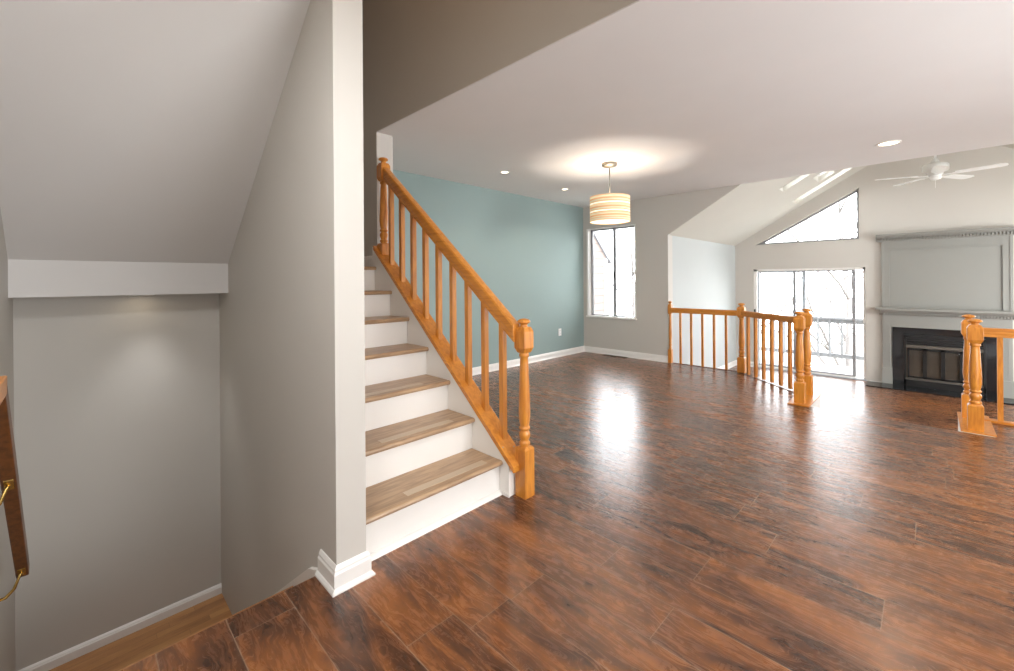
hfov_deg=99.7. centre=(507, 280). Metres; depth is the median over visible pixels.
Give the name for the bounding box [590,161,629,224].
pendant lamp
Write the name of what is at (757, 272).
door
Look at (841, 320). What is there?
deck railing
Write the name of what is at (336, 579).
baseboard
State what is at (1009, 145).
ceiling
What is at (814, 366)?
deck
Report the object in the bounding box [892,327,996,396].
fireplace insert
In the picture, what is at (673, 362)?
trim
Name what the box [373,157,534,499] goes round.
stair railing
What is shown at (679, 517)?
floor
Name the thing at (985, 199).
wall
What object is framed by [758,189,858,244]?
window
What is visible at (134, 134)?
ceiling
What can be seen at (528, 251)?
wall
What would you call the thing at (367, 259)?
baseboard
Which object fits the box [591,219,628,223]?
diffuser
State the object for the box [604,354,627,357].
floor vent
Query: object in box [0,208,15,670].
wall
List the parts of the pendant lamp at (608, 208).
lamp shade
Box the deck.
[760,357,863,376]
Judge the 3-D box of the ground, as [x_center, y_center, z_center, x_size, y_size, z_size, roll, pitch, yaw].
[5.921,4.729,17.366,44.000,0.200,57.000,0,0,45]
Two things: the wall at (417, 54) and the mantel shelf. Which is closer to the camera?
the wall at (417, 54)
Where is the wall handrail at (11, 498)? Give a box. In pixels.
[0,376,29,601]
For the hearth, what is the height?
0.014 m
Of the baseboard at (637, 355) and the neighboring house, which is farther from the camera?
the neighboring house
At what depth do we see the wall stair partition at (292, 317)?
2.02 m
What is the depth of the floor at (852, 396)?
6.01 m
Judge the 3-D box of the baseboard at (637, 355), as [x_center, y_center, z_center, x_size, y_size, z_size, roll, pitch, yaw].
[0.376,1.217,5.500,1.540,0.100,4.368,0,0,45]
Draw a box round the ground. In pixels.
[760,329,863,368]
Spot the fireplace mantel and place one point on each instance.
(930, 280)
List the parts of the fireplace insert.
glass door, glass door, metal frame, glass door, glass door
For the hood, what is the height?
0.040 m
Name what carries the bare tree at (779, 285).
on the ground
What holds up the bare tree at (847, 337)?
on the ground
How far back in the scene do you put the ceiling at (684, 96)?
3.07 m
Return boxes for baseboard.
[18,583,221,670]
[364,256,371,266]
[472,346,667,375]
[718,360,753,368]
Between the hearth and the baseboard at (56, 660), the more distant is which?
the hearth
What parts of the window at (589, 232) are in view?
sill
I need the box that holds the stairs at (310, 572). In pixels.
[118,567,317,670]
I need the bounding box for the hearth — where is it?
[866,381,1013,404]
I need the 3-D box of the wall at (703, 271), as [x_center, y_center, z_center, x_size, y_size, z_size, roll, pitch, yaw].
[3.572,0.545,7.756,0.150,2.590,3.020,0,0,45]
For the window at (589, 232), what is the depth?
7.43 m
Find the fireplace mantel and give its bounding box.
[875,227,1013,398]
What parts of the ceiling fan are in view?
blade, blade, blade, blade, blade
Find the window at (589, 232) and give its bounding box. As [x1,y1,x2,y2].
[586,224,636,319]
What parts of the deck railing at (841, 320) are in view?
post, rail, rail, rail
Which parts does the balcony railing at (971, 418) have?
newel post, newel post, shoe plate, handrail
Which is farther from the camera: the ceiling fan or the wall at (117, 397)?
the ceiling fan
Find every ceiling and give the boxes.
[0,0,309,297]
[377,0,1013,207]
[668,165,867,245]
[1002,144,1013,148]
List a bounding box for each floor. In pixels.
[49,593,231,670]
[121,352,1013,670]
[728,365,1013,430]
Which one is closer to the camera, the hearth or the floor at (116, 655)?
the floor at (116, 655)
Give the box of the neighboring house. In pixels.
[594,231,611,314]
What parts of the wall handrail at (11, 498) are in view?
level rail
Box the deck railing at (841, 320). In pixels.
[760,315,863,362]
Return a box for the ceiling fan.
[876,155,1008,187]
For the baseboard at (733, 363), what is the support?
attached to the wall at (703, 271)
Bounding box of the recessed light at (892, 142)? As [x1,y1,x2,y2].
[876,140,901,146]
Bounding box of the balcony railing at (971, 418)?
[957,314,1013,436]
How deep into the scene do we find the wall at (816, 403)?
4.54 m
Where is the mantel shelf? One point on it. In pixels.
(947, 313)
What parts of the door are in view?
fixed panel, sliding panel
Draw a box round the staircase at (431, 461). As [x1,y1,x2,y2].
[364,247,514,560]
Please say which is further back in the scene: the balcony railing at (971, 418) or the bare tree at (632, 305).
the bare tree at (632, 305)
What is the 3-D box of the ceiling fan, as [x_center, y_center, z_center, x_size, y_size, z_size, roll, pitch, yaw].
[5.827,-1.832,5.805,1.255,1.123,1.227,0,0,45]
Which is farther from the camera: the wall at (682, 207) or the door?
the door
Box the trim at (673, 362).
[673,362,793,392]
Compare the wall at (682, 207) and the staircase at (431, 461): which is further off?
the wall at (682, 207)
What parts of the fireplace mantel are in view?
cornice, overmantel panel, overmantel frame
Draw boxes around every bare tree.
[599,229,634,315]
[760,198,862,366]
[760,239,834,333]
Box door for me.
[753,267,866,380]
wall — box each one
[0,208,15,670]
[13,293,220,670]
[362,0,636,290]
[393,170,583,367]
[668,184,739,233]
[672,236,735,367]
[735,146,1013,381]
[810,396,819,407]
[958,420,992,436]
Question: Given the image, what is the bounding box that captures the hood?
[906,344,982,352]
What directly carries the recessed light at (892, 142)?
in the ceiling at (684, 96)
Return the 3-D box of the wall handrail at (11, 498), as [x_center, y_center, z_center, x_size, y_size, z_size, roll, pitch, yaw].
[-1.605,0.846,1.314,1.739,1.095,0.095,0,0,45]
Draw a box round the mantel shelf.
[875,307,1013,319]
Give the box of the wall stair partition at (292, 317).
[219,0,365,614]
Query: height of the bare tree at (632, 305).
11.837 m
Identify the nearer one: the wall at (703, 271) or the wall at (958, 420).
the wall at (958, 420)

